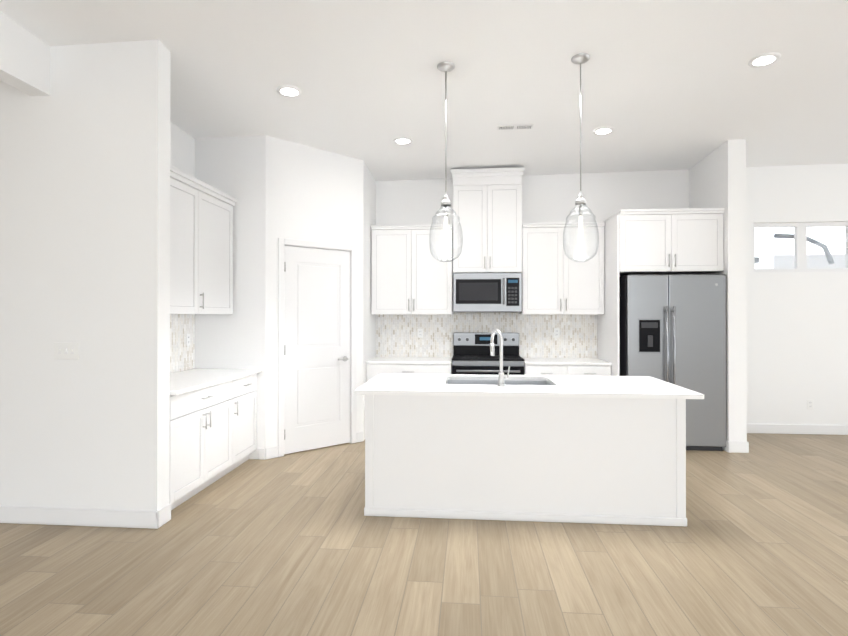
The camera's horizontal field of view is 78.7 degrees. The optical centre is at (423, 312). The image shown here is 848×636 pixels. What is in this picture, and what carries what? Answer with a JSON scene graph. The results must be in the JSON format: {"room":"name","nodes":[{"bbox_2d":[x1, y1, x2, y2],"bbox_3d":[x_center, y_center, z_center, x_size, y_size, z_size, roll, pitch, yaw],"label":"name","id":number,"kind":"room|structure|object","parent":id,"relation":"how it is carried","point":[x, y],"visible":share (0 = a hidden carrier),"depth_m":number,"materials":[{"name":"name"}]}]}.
{"room":"kitchen","nodes":[
{"label":"kitchen","id":0,"kind":"room"},
{"bbox_2d":[0,11,49,95],"bbox_3d":[-3.083,-1.847,-1.591,0.140,0.650,10.360,0,0,5],"label":"header beam","id":1,"kind":"structure","parent":0,"point":[24,60],"depth_m":3.36,"materials":[{"name":"paint"}]},
{"bbox_2d":[0,40,169,510],"bbox_3d":[-4.708,-0.346,3.811,5.850,3.600,0.145,0,0,5],"label":"wall","id":2,"kind":"structure","parent":0,"point":[85,204],"depth_m":3.54,"materials":[{"name":"paint"}]},
{"bbox_2d":[54,342,78,359],"bbox_3d":[-2.448,0.262,3.535,0.184,0.116,0.016,0,0,5],"label":"switch plate","id":3,"kind":"object","parent":2,"relation":"attached to","point":[68,351],"visible":1,"depth_m":3.53,"materials":[{"name":"plastic"}]},
{"bbox_2d":[0,424,847,528],"bbox_3d":[1.478,1.401,4.849,18.000,0.115,3.304,0,0,5],"label":"baseboard","id":4,"kind":"structure","parent":2,"relation":"attached to","point":[89,517],"depth_m":3.54,"materials":[{"name":"paint"}]},
{"bbox_2d":[170,121,194,372],"bbox_3d":[-2.385,-0.339,5.292,0.150,3.600,3.410,0,0,5],"label":"wall","id":5,"kind":"structure","parent":0,"point":[182,150],"depth_m":5.00,"materials":[{"name":"paint"}]},
{"bbox_2d":[170,314,194,372],"bbox_3d":[-2.377,0.257,4.449,0.008,0.600,1.524,0,0,5],"label":"backsplash","id":6,"kind":"structure","parent":5,"relation":"attached to","point":[182,356],"depth_m":4.96,"materials":[{"name":"tile"}]},
{"bbox_2d":[186,334,189,345],"bbox_3d":[-2.315,0.265,5.078,0.008,0.116,0.072,0,0,5],"label":"outlet","id":7,"kind":"object","parent":6,"relation":"attached to","point":[187,339],"visible":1,"depth_m":5.06,"materials":[{"name":"plastic"}]},
{"bbox_2d":[170,165,236,313],"bbox_3d":[-2.151,-0.563,4.420,0.456,1.150,1.490,0,0,5],"label":"wall cabinet","id":8,"kind":"object","parent":5,"relation":"attached to","point":[201,247],"visible":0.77,"depth_m":4.50,"materials":[{"name":"paint"}]},
{"bbox_2d":[194,135,375,458],"bbox_3d":[-1.471,-0.336,5.952,1.560,3.600,1.620,0,0,5],"label":"wall","id":9,"kind":"structure","parent":0,"point":[276,188],"depth_m":5.20,"materials":[{"name":"paint"}]},
{"bbox_2d":[284,246,349,453],"bbox_3d":[-1.127,0.382,5.526,0.797,2.136,0.094,0,0,-40],"label":"pantry door","id":10,"kind":"structure","parent":9,"relation":"in","point":[316,348],"depth_m":5.53,"materials":[{"name":"paint"}]},
{"bbox_2d":[278,238,356,456],"bbox_3d":[-1.150,0.352,5.562,0.934,2.220,0.116,0,0,-40],"label":"door frame","id":11,"kind":"structure","parent":9,"relation":"attached to","point":[351,249],"depth_m":5.53,"materials":[{"name":"paint"}]},
{"bbox_2d":[0,433,847,635],"bbox_3d":[1.119,1.463,0.616,18.000,0.050,15.500,0,0,5],"label":"floor","id":12,"kind":"structure","parent":0,"point":[296,544],"depth_m":2.98,"materials":[{"name":"brown wood"}]},
{"bbox_2d":[169,380,236,509],"bbox_3d":[-2.067,1.020,4.174,0.650,0.870,1.030,0,0,5],"label":"base cabinet","id":13,"kind":"object","parent":12,"relation":"on","point":[213,425],"depth_m":4.07,"materials":[{"name":"paint"}]},
{"bbox_2d":[170,368,260,395],"bbox_3d":[-2.022,0.572,4.417,0.700,0.030,1.516,0,0,5],"label":"countertop","id":14,"kind":"structure","parent":13,"relation":"on","point":[191,380],"depth_m":4.44,"materials":[{"name":"white stone"}]},
{"bbox_2d":[237,372,259,466],"bbox_3d":[-2.008,1.024,4.870,0.650,0.870,0.606,0,0,5],"label":"base cabinet","id":15,"kind":"object","parent":12,"relation":"on","point":[247,386],"depth_m":4.91,"materials":[{"name":"paint"}]},
{"bbox_2d":[366,357,451,381],"bbox_3d":[-0.154,1.016,6.301,0.997,0.900,0.682,0,0,5],"label":"base cabinet","id":16,"kind":"object","parent":12,"relation":"on","point":[375,366],"visible":0.23,"depth_m":6.01,"materials":[{"name":"paint"}]},
{"bbox_2d":[452,332,524,374],"bbox_3d":[0.757,0.858,6.208,0.829,1.215,0.712,0,0,5],"label":"range","id":17,"kind":"object","parent":12,"relation":"on","point":[471,353],"visible":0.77,"depth_m":6.45,"materials":[{"name":"silver metal"}]},
{"bbox_2d":[362,394,689,526],"bbox_3d":[0.721,1.020,4.096,2.224,0.870,0.995,0,0,5],"label":"kitchen island","id":18,"kind":"object","parent":12,"relation":"on","point":[578,449],"depth_m":3.61,"materials":[{"name":"paint"}]},
{"bbox_2d":[354,374,703,397],"bbox_3d":[0.742,0.570,4.107,2.400,0.030,1.076,0,0,5],"label":"island countertop","id":19,"kind":"structure","parent":18,"relation":"on","point":[420,385],"depth_m":3.83,"materials":[{"name":"white stone"}]},
{"bbox_2d":[490,329,509,385],"bbox_3d":[0.585,0.339,3.979,0.142,0.430,0.210,0,0,5],"label":"faucet","id":20,"kind":"object","parent":19,"relation":"on","point":[501,373],"visible":1,"depth_m":3.89,"materials":[{"name":"silver metal"}]},
{"bbox_2d":[450,378,549,385],"bbox_3d":[0.613,0.689,4.246,0.876,0.230,0.537,0,0,5],"label":"sink","id":21,"kind":"object","parent":19,"relation":"in","point":[517,381],"depth_m":4.49,"materials":[{"name":"silver metal"}]},
{"bbox_2d":[523,358,611,375],"bbox_3d":[1.653,1.015,6.148,0.961,0.900,0.682,0,0,5],"label":"base cabinet","id":22,"kind":"object","parent":12,"relation":"on","point":[570,366],"visible":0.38,"depth_m":5.86,"materials":[{"name":"paint"}]},
{"bbox_2d":[597,215,619,375],"bbox_3d":[2.139,0.204,6.019,0.021,2.520,0.866,0,0,5],"label":"end panel","id":23,"kind":"object","parent":12,"relation":"on","point":[608,340],"visible":0.5,"depth_m":5.82,"materials":[{"name":"paint"}]},
{"bbox_2d":[619,274,726,450],"bbox_3d":[2.713,0.525,5.881,1.010,1.878,0.948,0,0,5],"label":"fridge","id":24,"kind":"object","parent":12,"relation":"on","point":[672,328],"visible":0.54,"depth_m":5.47,"materials":[{"name":"silver metal"}]},
{"bbox_2d":[0,0,847,180],"bbox_3d":[1.119,-2.079,0.633,18.000,1.071,15.500,0,0,5],"label":"ceiling","id":25,"kind":"structure","parent":0,"point":[674,85],"depth_m":4.04,"materials":[{"name":"paint"}]},
{"bbox_2d":[276,85,301,96],"bbox_3d":[-1.107,-1.817,4.249,0.212,0.014,0.212,0,0,5],"label":"recessed light","id":26,"kind":"object","parent":25,"relation":"in","point":[293,91],"visible":0.92,"depth_m":4.24,"materials":[{"name":"paint"}]},
{"bbox_2d":[393,137,412,144],"bbox_3d":[-0.216,-1.773,5.340,0.212,0.014,0.212,0,0,5],"label":"recessed light","id":27,"kind":"object","parent":25,"relation":"in","point":[401,140],"visible":0.94,"depth_m":5.32,"materials":[{"name":"paint"}]},
{"bbox_2d":[429,61,462,261],"bbox_3d":[0.165,-1.120,3.884,0.252,1.474,0.252,0,0,5],"label":"pendant light","id":28,"kind":"object","parent":25,"relation":"hanging from","point":[446,66],"visible":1,"depth_m":3.88,"materials":[{"name":"clear glass"}]},
{"bbox_2d":[497,124,532,129],"bbox_3d":[0.886,-1.801,5.017,0.340,0.008,0.100,0,0,5],"label":"ceiling vent","id":29,"kind":"object","parent":25,"relation":"in","point":[503,127],"visible":1,"depth_m":5.01,"materials":[{"name":"metal"}]},
{"bbox_2d":[563,53,598,261],"bbox_3d":[1.150,-1.123,3.795,0.252,1.500,0.252,0,0,5],"label":"pendant light","id":30,"kind":"object","parent":25,"relation":"hanging from","point":[580,59],"visible":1,"depth_m":3.79,"materials":[{"name":"clear glass"}]},
{"bbox_2d":[593,127,613,134],"bbox_3d":[1.784,-1.808,5.144,0.212,0.014,0.212,0,0,5],"label":"recessed light","id":31,"kind":"object","parent":25,"relation":"in","point":[602,131],"visible":0.92,"depth_m":5.13,"materials":[{"name":"paint"}]},
{"bbox_2d":[748,52,780,67],"bbox_3d":[2.536,-1.881,3.854,0.212,0.014,0.212,0,0,5],"label":"recessed light","id":32,"kind":"object","parent":25,"relation":"in","point":[762,60],"visible":0.96,"depth_m":3.83,"materials":[{"name":"paint"}]},
{"bbox_2d":[376,163,847,424],"bbox_3d":[4.135,-0.334,6.371,12.960,3.600,0.160,0,0,5],"label":"wall","id":33,"kind":"structure","parent":0,"point":[797,340],"depth_m":6.28,"materials":[{"name":"paint"}]},
{"bbox_2d":[371,224,452,313],"bbox_3d":[-0.138,-0.521,6.448,0.993,1.085,0.402,0,0,5],"label":"wall cabinet","id":34,"kind":"object","parent":33,"relation":"attached to","point":[410,274],"visible":0.92,"depth_m":6.29,"materials":[{"name":"paint"}]},
{"bbox_2d":[376,312,596,357],"bbox_3d":[0.769,0.267,6.569,2.799,0.600,0.008,0,0,5],"label":"backsplash","id":35,"kind":"structure","parent":33,"relation":"attached to","point":[396,335],"depth_m":6.56,"materials":[{"name":"tile"}]},
{"bbox_2d":[418,329,422,337],"bbox_3d":[-0.047,0.262,6.630,0.072,0.116,0.008,0,0,5],"label":"electrical outlet","id":36,"kind":"object","parent":35,"relation":"attached to","point":[420,333],"visible":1,"depth_m":6.63,"materials":[{"name":"plastic"}]},
{"bbox_2d":[554,328,559,336],"bbox_3d":[1.666,0.253,6.485,0.072,0.116,0.008,0,0,5],"label":"electrical outlet","id":37,"kind":"object","parent":35,"relation":"attached to","point":[556,332],"visible":1,"depth_m":6.48,"materials":[{"name":"plastic"}]},
{"bbox_2d":[453,273,521,311],"bbox_3d":[0.769,-0.239,6.326,0.810,0.467,0.486,0,0,5],"label":"over-the-range microwave","id":38,"kind":"object","parent":33,"relation":"attached to","point":[487,292],"visible":1,"depth_m":6.13,"materials":[{"name":"silver metal"}]},
{"bbox_2d":[450,167,524,272],"bbox_3d":[0.770,-1.097,6.349,0.876,1.235,0.452,0,0,5],"label":"wall cabinet","id":39,"kind":"object","parent":33,"relation":"attached to","point":[487,205],"visible":1,"depth_m":6.16,"materials":[{"name":"paint"}]},
{"bbox_2d":[519,222,604,313],"bbox_3d":[1.665,-0.522,6.295,0.961,1.085,0.402,0,0,5],"label":"wall cabinet","id":40,"kind":"object","parent":33,"relation":"attached to","point":[556,279],"visible":0.88,"depth_m":6.13,"materials":[{"name":"paint"}]},
{"bbox_2d":[603,208,724,276],"bbox_3d":[2.689,-0.776,5.959,1.078,0.670,0.902,0,0,5],"label":"wall cabinet","id":41,"kind":"object","parent":33,"relation":"attached to","point":[674,241],"visible":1,"depth_m":5.55,"materials":[{"name":"paint"}]},
{"bbox_2d":[753,222,847,271],"bbox_3d":[4.912,-0.797,6.312,1.780,0.605,0.060,0,0,5],"label":"window","id":42,"kind":"structure","parent":33,"relation":"in","point":[800,246],"depth_m":6.31,"materials":[{"name":"paint"}]},
{"bbox_2d":[807,400,812,408],"bbox_3d":[4.661,1.107,6.235,0.072,0.116,0.008,0,0,5],"label":"outlet","id":43,"kind":"object","parent":33,"relation":"attached to","point":[809,404],"visible":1,"depth_m":6.23,"materials":[{"name":"plastic"}]},
{"bbox_2d":[689,139,746,441],"bbox_3d":[3.321,-0.336,5.883,0.180,3.600,0.950,0,0,5],"label":"wall","id":44,"kind":"structure","parent":0,"point":[717,177],"depth_m":5.41,"materials":[{"name":"paint"}]},
{"label":"outside","id":45,"kind":"structure","parent":0,"visible":0},
{"bbox_2d":[755,226,845,268],"bbox_3d":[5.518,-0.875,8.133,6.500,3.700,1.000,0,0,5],"label":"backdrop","id":46,"kind":"structure","parent":45,"point":[768,254],"depth_m":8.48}
]}

